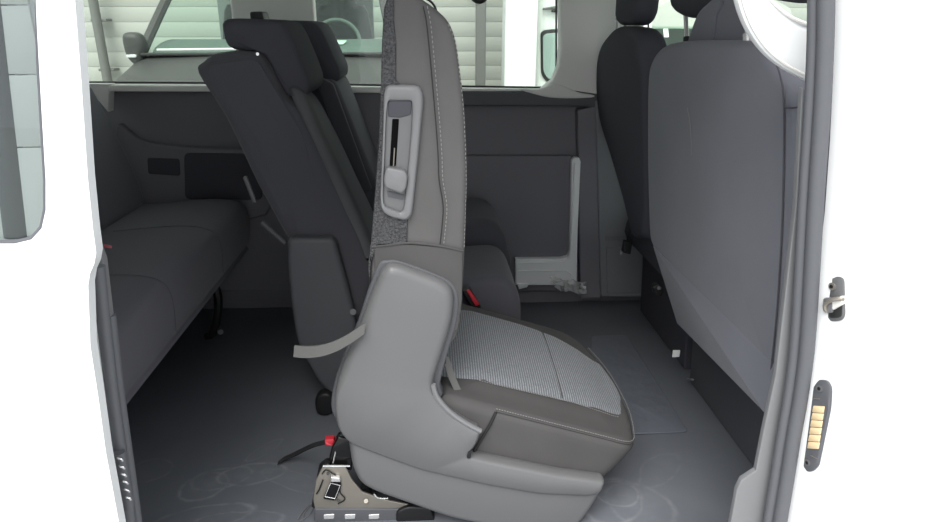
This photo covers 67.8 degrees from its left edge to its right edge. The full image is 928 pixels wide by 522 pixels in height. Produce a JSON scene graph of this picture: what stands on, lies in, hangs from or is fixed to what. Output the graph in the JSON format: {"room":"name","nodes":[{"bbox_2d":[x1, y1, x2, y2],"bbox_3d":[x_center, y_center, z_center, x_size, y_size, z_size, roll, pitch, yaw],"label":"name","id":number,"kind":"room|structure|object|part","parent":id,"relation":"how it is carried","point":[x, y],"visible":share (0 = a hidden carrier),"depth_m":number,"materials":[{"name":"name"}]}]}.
{"room":"vehicle interior","nodes":[
{"label":"vehicle interior","id":0,"kind":"room"},
{"bbox_2d":[8,0,112,447],"bbox_3d":[-1.274,0.251,1.038,1.450,1.750,0.070,-1,19,-3],"label":"wall","id":1,"kind":"structure","parent":0,"point":[32,2],"depth_m":0.88,"materials":[{"name":"white paint"}]},
{"bbox_2d":[0,0,125,521],"bbox_3d":[-1.118,0.076,0.914,1.356,1.262,0.056,-1,19,-3],"label":"door","id":2,"kind":"structure","parent":1,"relation":"in","point":[57,461],"depth_m":0.90,"materials":[{"name":"white paint"}]},
{"bbox_3d":[-0.568,-0.242,0.841,0.091,0.613,0.034,-1,19,-3],"label":"edge post","id":3,"kind":"part","parent":2,"relation":"part of","materials":[{"name":"grey plastic"}]},
{"bbox_2d":[100,247,113,316],"bbox_3d":[-0.529,0.032,1.017,0.013,0.115,0.015,-1,19,-3],"label":"trim","id":4,"kind":"structure","parent":1,"relation":"attached to","point":[104,260],"depth_m":1.02,"materials":[{"name":"grey plastic"}]},
{"bbox_2d":[95,264,141,521],"bbox_3d":[-0.538,0.301,1.095,0.053,0.633,0.048,-1,19,-3],"label":"trim","id":5,"kind":"structure","parent":1,"relation":"attached to","point":[107,328],"depth_m":1.04,"materials":[{"name":"grey plastic"}]},
{"bbox_2d":[113,449,134,510],"bbox_3d":[-0.530,0.345,1.078,0.018,0.102,0.029,-11,22,-28],"label":"block","id":6,"kind":"object","parent":1,"relation":"attached to","point":[120,458],"visible":0.98,"depth_m":1.07,"materials":[{"name":"black plastic"}]},
{"bbox_2d":[99,91,640,308],"bbox_3d":[-0.140,-0.223,2.754,3.800,0.908,0.060,-1,19,-3],"label":"wall","id":7,"kind":"structure","parent":0,"point":[174,118],"depth_m":2.62,"materials":[{"name":"grey plastic"}]},
{"bbox_2d":[89,83,114,111],"bbox_3d":[-1.308,-0.591,2.493,0.087,0.098,0.050,-1,19,-3],"label":"trim","id":8,"kind":"structure","parent":7,"relation":"attached to","point":[105,96],"depth_m":2.47,"materials":[{"name":"white plastic"}]},
{"bbox_2d":[89,81,204,83],"bbox_3d":[-1.145,-0.895,2.450,0.724,0.520,0.013,-1,19,-3],"label":"window","id":9,"kind":"structure","parent":7,"relation":"in","point":[89,81],"depth_m":2.53,"materials":[{"name":"clear glass"}]},
{"bbox_2d":[148,158,179,175],"bbox_3d":[-1.120,-0.353,2.580,0.119,0.068,0.020,-1,19,-3],"label":"trim","id":10,"kind":"structure","parent":7,"relation":"attached to","point":[162,166],"depth_m":2.57,"materials":[{"name":"black plastic"}]},
{"bbox_2d":[116,123,270,218],"bbox_3d":[-1.019,-0.336,2.610,0.586,0.368,0.045,-1,19,-3],"label":"trim","id":11,"kind":"structure","parent":7,"relation":"attached to","point":[155,188],"depth_m":2.58,"materials":[{"name":"grey plastic"}]},
{"bbox_2d":[184,153,261,199],"bbox_3d":[-0.906,-0.319,2.603,0.300,0.181,0.022,-1,19,-3],"label":"trim","id":12,"kind":"structure","parent":7,"relation":"attached to","point":[207,175],"depth_m":2.59,"materials":[{"name":"black plastic"}]},
{"bbox_2d":[230,0,316,49],"bbox_3d":[-0.674,-0.871,2.456,0.291,0.512,0.065,-1,19,-3],"label":"trim","id":13,"kind":"structure","parent":7,"relation":"attached to","point":[300,10],"depth_m":2.42,"materials":[{"name":"white plastic"}]},
{"bbox_2d":[111,84,521,92],"bbox_3d":[-0.509,-0.632,2.550,1.732,0.047,0.060,-1,19,-3],"label":"trim","id":14,"kind":"structure","parent":7,"relation":"attached to","point":[117,87],"depth_m":2.50,"materials":[{"name":"white plastic"}]},
{"bbox_2d":[220,155,571,290],"bbox_3d":[-0.502,-0.137,2.719,1.902,0.579,0.024,-1,19,-3],"label":"door panel","id":15,"kind":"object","parent":7,"relation":"attached to","point":[529,195],"depth_m":2.72,"materials":[{"name":"grey plastic"}]},
{"bbox_2d":[350,0,556,87],"bbox_3d":[-0.115,-0.906,2.503,0.931,0.548,0.013,-1,19,-3],"label":"window","id":16,"kind":"structure","parent":7,"relation":"in","point":[555,0],"depth_m":2.57,"materials":[{"name":"clear glass"}]},
{"bbox_2d":[462,91,596,106],"bbox_3d":[0.315,-0.601,2.591,0.700,0.096,0.050,-1,19,-3],"label":"trim","id":17,"kind":"structure","parent":7,"relation":"attached to","point":[470,98],"depth_m":2.56,"materials":[{"name":"grey plastic"}]},
{"bbox_2d":[515,156,580,288],"bbox_3d":[0.332,-0.146,2.730,0.253,0.535,0.037,-1,19,-3],"label":"frame","id":18,"kind":"object","parent":7,"relation":"attached to","point":[561,270],"visible":1,"depth_m":2.77,"materials":[{"name":"white paint"}]},
{"bbox_2d":[520,84,593,97],"bbox_3d":[0.345,-0.631,2.564,0.285,0.054,0.024,-1,19,-3],"label":"trim","id":19,"kind":"structure","parent":7,"relation":"attached to","point":[551,90],"depth_m":2.55,"materials":[{"name":"white plastic"}]},
{"bbox_2d":[575,107,600,297],"bbox_3d":[0.494,-0.220,2.732,0.140,0.781,0.050,-1,19,-3],"label":"trim","id":20,"kind":"structure","parent":7,"relation":"attached to","point":[585,126],"depth_m":2.71,"materials":[{"name":"grey plastic"}]},
{"bbox_2d":[540,0,643,93],"bbox_3d":[0.482,-0.880,2.517,0.394,0.593,0.065,-1,19,-3],"label":"trim","id":21,"kind":"structure","parent":7,"relation":"attached to","point":[584,26],"depth_m":2.51,"materials":[{"name":"white plastic"}]},
{"bbox_2d":[595,101,642,296],"bbox_3d":[0.638,-0.232,2.729,0.303,0.796,0.062,-1,19,-3],"label":"trim","id":22,"kind":"structure","parent":7,"relation":"attached to","point":[620,275],"depth_m":2.75,"materials":[{"name":"grey plastic"}]},
{"bbox_3d":[0.644,0.036,2.795,0.153,0.198,0.012,-1,19,-3],"label":"lid","id":23,"kind":"part","parent":22,"relation":"part of","materials":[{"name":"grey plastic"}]},
{"bbox_2d":[127,300,752,521],"bbox_3d":[-0.580,0.472,2.069,2.830,0.040,1.640,-1,19,-3],"label":"floor","id":24,"kind":"structure","parent":0,"point":[211,425],"depth_m":1.94,"materials":[{"name":"rubber"}]},
{"bbox_2d":[89,85,249,404],"bbox_3d":[-1.056,-0.010,1.949,0.749,0.978,1.322,-1,19,-3],"label":"bench","id":25,"kind":"object","parent":24,"relation":"on","point":[166,261],"visible":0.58,"depth_m":2.08,"materials":[{"name":"grey fabric"}]},
{"bbox_3d":[-1.262,-0.212,1.869,0.246,0.543,1.320,-1,19,-3],"label":"backrest","id":26,"kind":"part","parent":25,"relation":"part of","materials":[{"name":"grey fabric"}]},
{"bbox_2d":[99,199,249,404],"bbox_3d":[-1.099,0.085,1.980,0.663,0.230,1.320,-1,19,-3],"label":"cushion","id":27,"kind":"object","parent":25,"relation":"on","point":[166,261],"depth_m":1.97,"materials":[{"name":"grey fabric"}]},
{"bbox_3d":[-0.919,0.155,2.512,0.084,0.299,0.032,-1,19,-3],"label":"leg","id":28,"kind":"part","parent":25,"relation":"part of","materials":[{"name":"black plastic"}]},
{"bbox_2d":[315,388,331,414],"bbox_3d":[-0.412,0.418,2.049,0.056,0.076,0.040,-1,19,-3],"label":"anchor","id":29,"kind":"object","parent":24,"relation":"on","point":[323,397],"visible":0.75,"depth_m":2.03,"materials":[{"name":"black plastic"}]},
{"bbox_2d":[198,11,520,390],"bbox_3d":[-0.271,-0.210,2.252,0.902,1.130,0.817,-1,19,-3],"label":"seat","id":30,"kind":"object","parent":24,"relation":"on","point":[287,97],"visible":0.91,"depth_m":1.92,"materials":[{"name":"grey fabric"}]},
{"bbox_3d":[-0.525,-0.322,1.844,0.261,0.420,0.014,-1,19,-3],"label":"panel","id":31,"kind":"part","parent":30,"relation":"part of","materials":[{"name":"grey fabric"}]},
{"bbox_3d":[-0.485,-0.187,2.075,0.432,0.859,0.366,-1,19,-3],"label":"backrest","id":32,"kind":"part","parent":30,"relation":"part of","materials":[{"name":"grey fabric"}]},
{"bbox_3d":[-0.389,-0.412,2.233,0.163,0.369,0.034,-1,19,-3],"label":"panel","id":33,"kind":"part","parent":30,"relation":"part of","materials":[{"name":"grey fabric"}]},
{"bbox_3d":[-0.453,-0.355,2.426,0.409,0.701,0.356,-1,19,-3],"label":"backrest","id":34,"kind":"part","parent":30,"relation":"part of","materials":[{"name":"grey fabric"}]},
{"bbox_2d":[465,199,510,265],"bbox_3d":[-0.055,-0.071,2.535,0.429,0.268,0.340,-1,19,-3],"label":"cushion","id":35,"kind":"object","parent":30,"relation":"on","point":[482,225],"depth_m":2.37,"materials":[{"name":"grey fabric"}]},
{"bbox_2d":[462,245,520,319],"bbox_3d":[-0.071,0.119,2.208,0.472,0.254,0.360,-1,19,-3],"label":"cushion","id":36,"kind":"object","parent":30,"relation":"on","point":[486,271],"depth_m":2.05,"materials":[{"name":"grey fabric"}]},
{"bbox_2d":[277,0,634,521],"bbox_3d":[-0.043,0.008,1.629,0.890,1.187,0.549,-1,19,-3],"label":"seat","id":37,"kind":"object","parent":24,"relation":"on","point":[441,404],"visible":1,"depth_m":1.49,"materials":[{"name":"fabric"}]},
{"bbox_3d":[-0.301,0.527,1.581,0.043,0.050,0.009,-1,19,-3],"label":"latch frame","id":38,"kind":"part","parent":37,"relation":"part of","materials":[{"name":"black metal"}]},
{"bbox_3d":[-0.298,0.518,1.580,0.051,0.096,0.003,-1,19,-3],"label":"latch arm","id":39,"kind":"part","parent":37,"relation":"part of","materials":[{"name":"black plastic"}]},
{"bbox_3d":[-0.285,0.437,1.585,0.060,0.090,0.025,-1,19,-3],"label":"lift arm","id":40,"kind":"part","parent":37,"relation":"part of","materials":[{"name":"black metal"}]},
{"bbox_3d":[-0.227,0.586,1.635,0.247,0.050,0.054,-1,19,-3],"label":"rail","id":41,"kind":"part","parent":37,"relation":"part of","materials":[{"name":"grey metal"}]},
{"bbox_3d":[-0.130,-0.156,1.320,0.045,0.049,0.023,-1,19,-3],"label":"release lever","id":42,"kind":"part","parent":37,"relation":"part of","materials":[{"name":"grey plastic"}]},
{"bbox_3d":[-0.126,-0.198,1.317,0.061,0.215,0.004,-1,19,-3],"label":"handle dish","id":43,"kind":"part","parent":37,"relation":"part of","materials":[{"name":"grey plastic"}]},
{"bbox_2d":[388,101,411,117],"bbox_3d":[-0.119,-0.283,1.287,0.045,0.031,0.005,-1,19,-3],"label":"button","id":44,"kind":"object","parent":37,"relation":"attached to","point":[396,109],"depth_m":1.28,"materials":[{"name":"grey plastic"}]},
{"bbox_3d":[-0.107,-0.225,1.558,0.203,0.703,0.460,-1,19,-3],"label":"backrest","id":45,"kind":"part","parent":37,"relation":"part of","materials":[{"name":"grey fabric"}]},
{"bbox_2d":[441,304,632,475],"bbox_3d":[0.145,0.302,1.770,0.508,0.266,0.494,-1,19,-3],"label":"cushion","id":46,"kind":"object","parent":37,"relation":"on","point":[537,396],"depth_m":1.60,"materials":[{"name":"grey fabric"}]},
{"bbox_2d":[591,335,686,434],"bbox_3d":[0.477,0.384,2.253,0.286,0.005,0.649,-1,19,-3],"label":"floor panel","id":47,"kind":"object","parent":24,"relation":"on","point":[651,412],"visible":0.68,"depth_m":2.19,"materials":[{"name":"grey rubber"}]},
{"bbox_2d":[788,0,927,521],"bbox_3d":[1.221,0.141,0.993,1.470,1.122,0.187,1,19,3],"label":"wall pillar","id":48,"kind":"structure","parent":0,"point":[873,467],"depth_m":0.98,"materials":[{"name":"white paint"}]},
{"bbox_2d":[728,87,802,521],"bbox_3d":[0.521,0.134,1.141,0.077,0.819,0.012,-1,19,-3],"label":"trim","id":49,"kind":"structure","parent":48,"relation":"attached to","point":[748,503],"depth_m":1.18,"materials":[{"name":"grey plastic"}]},
{"bbox_2d":[733,0,806,80],"bbox_3d":[0.480,-0.363,1.044,0.193,0.188,0.028,-1,19,-3],"label":"trim","id":50,"kind":"structure","parent":48,"relation":"attached to","point":[780,36],"depth_m":1.04,"materials":[{"name":"white paint"}]},
{"bbox_2d":[763,0,835,521],"bbox_3d":[0.516,0.094,1.095,0.110,1.104,0.036,-1,19,-3],"label":"trim","id":51,"kind":"structure","parent":48,"relation":"attached to","point":[820,38],"depth_m":1.05,"materials":[{"name":"grey rubber"}]},
{"bbox_2d":[804,380,831,471],"bbox_3d":[0.579,0.273,1.136,0.016,0.178,0.046,-6,20,-16],"label":"plate","id":52,"kind":"object","parent":48,"relation":"attached to","point":[821,405],"visible":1,"depth_m":1.12,"materials":[{"name":"grey metal"}]},
{"bbox_2d":[823,277,845,320],"bbox_3d":[0.568,0.059,1.059,0.019,0.075,0.038,-6,20,-18],"label":"latch","id":53,"kind":"object","parent":48,"relation":"attached to","point":[834,305],"depth_m":1.05,"materials":[{"name":"grey metal"}]},
{"bbox_3d":[-0.122,-0.866,1.654,3.850,0.040,1.700,-1,19,-3],"label":"ceiling","id":54,"kind":"structure","parent":0,"visible":0},
{"bbox_2d":[472,0,486,3],"bbox_3d":[0.053,-0.991,2.377,0.067,0.198,0.068,-1,19,-3],"label":"hook","id":55,"kind":"object","parent":54,"relation":"hanging from","point":[474,1],"visible":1,"depth_m":2.38,"materials":[{"name":"black plastic"}]},
{"bbox_3d":[1.317,0.440,2.163,0.970,0.040,1.640,-1,19,-3],"label":"floor","id":56,"kind":"structure","parent":0,"visible":0},
{"bbox_2d":[596,0,692,368],"bbox_3d":[0.817,-0.349,2.364,0.668,1.320,0.621,-1,19,-3],"label":"seat","id":57,"kind":"object","parent":56,"relation":"on","point":[626,57],"visible":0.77,"depth_m":2.22,"materials":[{"name":"grey fabric"}]},
{"bbox_3d":[0.561,-0.436,2.323,0.156,0.671,0.615,-1,19,-3],"label":"backrest","id":58,"kind":"part","parent":57,"relation":"part of","materials":[{"name":"grey fabric"}]},
{"bbox_2d":[625,220,661,274],"bbox_3d":[0.889,-0.084,2.456,0.526,0.161,0.460,-1,19,-3],"label":"cushion","id":59,"kind":"object","parent":57,"relation":"on","point":[644,246],"depth_m":2.41,"materials":[{"name":"grey fabric"}]},
{"bbox_3d":[0.615,0.089,2.199,0.035,0.042,0.030,-1,19,-3],"label":"recline lever","id":60,"kind":"part","parent":57,"relation":"part of","materials":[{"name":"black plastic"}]},
{"bbox_2d":[648,0,833,465],"bbox_3d":[0.852,-0.091,1.702,0.676,1.263,0.965,-1,19,-3],"label":"seat","id":61,"kind":"object","parent":56,"relation":"on","point":[722,116],"visible":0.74,"depth_m":1.52,"materials":[{"name":"fabric"}]},
{"bbox_3d":[0.598,-0.626,1.857,0.012,0.079,0.044,-1,19,-3],"label":"headrest post","id":62,"kind":"part","parent":61,"relation":"part of","materials":[{"name":"silver metal"}]},
{"bbox_3d":[0.618,-0.171,1.625,0.186,0.671,0.871,-1,19,-3],"label":"backrest","id":63,"kind":"part","parent":61,"relation":"part of","materials":[{"name":"fabric"}]},
{"label":"outside","id":64,"kind":"structure","parent":0,"visible":0},
{"bbox_3d":[-0.154,0.625,3.331,28.000,0.050,24.000,-1,19,-3],"label":"ground","id":65,"kind":"structure","parent":64,"visible":0},
{"bbox_2d":[115,0,386,83],"bbox_3d":[-1.457,-1.494,6.045,1.962,2.190,4.160,-1,19,-3],"label":"van","id":66,"kind":"object","parent":65,"relation":"on","point":[351,22],"visible":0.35,"depth_m":4.94,"materials":[{"name":"grey paint"}]},
{"bbox_2d":[122,32,147,63],"bbox_3d":[-2.309,-1.485,4.872,0.143,0.250,0.177,-1,19,-3],"label":"mirror","id":67,"kind":"object","parent":66,"relation":"attached to","point":[135,44],"depth_m":4.80,"materials":[{"name":"grey plastic"}]},
{"bbox_3d":[-1.869,-1.987,6.123,0.547,0.904,0.150,-1,19,-3],"label":"seat","id":68,"kind":"part","parent":66,"relation":"part of","materials":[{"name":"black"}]},
{"bbox_3d":[-1.071,-2.001,6.162,0.547,0.904,0.150,-1,19,-3],"label":"seat","id":69,"kind":"part","parent":66,"relation":"part of","materials":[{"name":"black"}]},
{"bbox_2d":[83,0,806,85],"bbox_3d":[-0.473,-3.632,8.305,24.000,4.760,0.206,-1,19,-3],"label":"wall","id":70,"kind":"structure","parent":65,"relation":"on","point":[183,19],"depth_m":8.36,"materials":[{"name":"grey"}]},
{"bbox_2d":[88,0,119,80],"bbox_3d":[-4.256,-2.675,8.168,0.223,2.462,0.219,-1,19,-3],"label":"downpipe","id":71,"kind":"object","parent":70,"relation":"attached to","point":[105,69],"visible":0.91,"depth_m":8.10,"materials":[{"name":"grey metal"}]},
{"bbox_2d":[475,2,485,85],"bbox_3d":[0.196,-3.463,7.831,0.237,4.750,0.240,-1,19,-3],"label":"steel post","id":72,"kind":"object","parent":65,"relation":"on","point":[480,20],"visible":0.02,"depth_m":8.10,"materials":[{"name":"grey metal"}]},
{"bbox_2d":[501,0,537,85],"bbox_3d":[0.468,-2.690,5.586,0.388,4.750,0.370,-1,19,-3],"label":"post","id":73,"kind":"object","parent":65,"relation":"on","point":[519,17],"visible":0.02,"depth_m":5.76,"materials":[{"name":"white"}]},
{"bbox_2d":[535,0,651,85],"bbox_3d":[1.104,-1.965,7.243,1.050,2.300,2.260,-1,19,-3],"label":"van","id":74,"kind":"object","parent":65,"relation":"on","point":[545,49],"visible":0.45,"depth_m":6.08,"materials":[{"name":"white metal"}]},
{"bbox_2d":[652,0,791,45],"bbox_3d":[2.664,-1.864,7.396,1.800,2.010,2.200,-1,19,-3],"label":"van","id":75,"kind":"object","parent":65,"relation":"on","point":[670,23],"visible":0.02,"depth_m":7.11,"materials":[{"name":"grey paint"}]}
]}

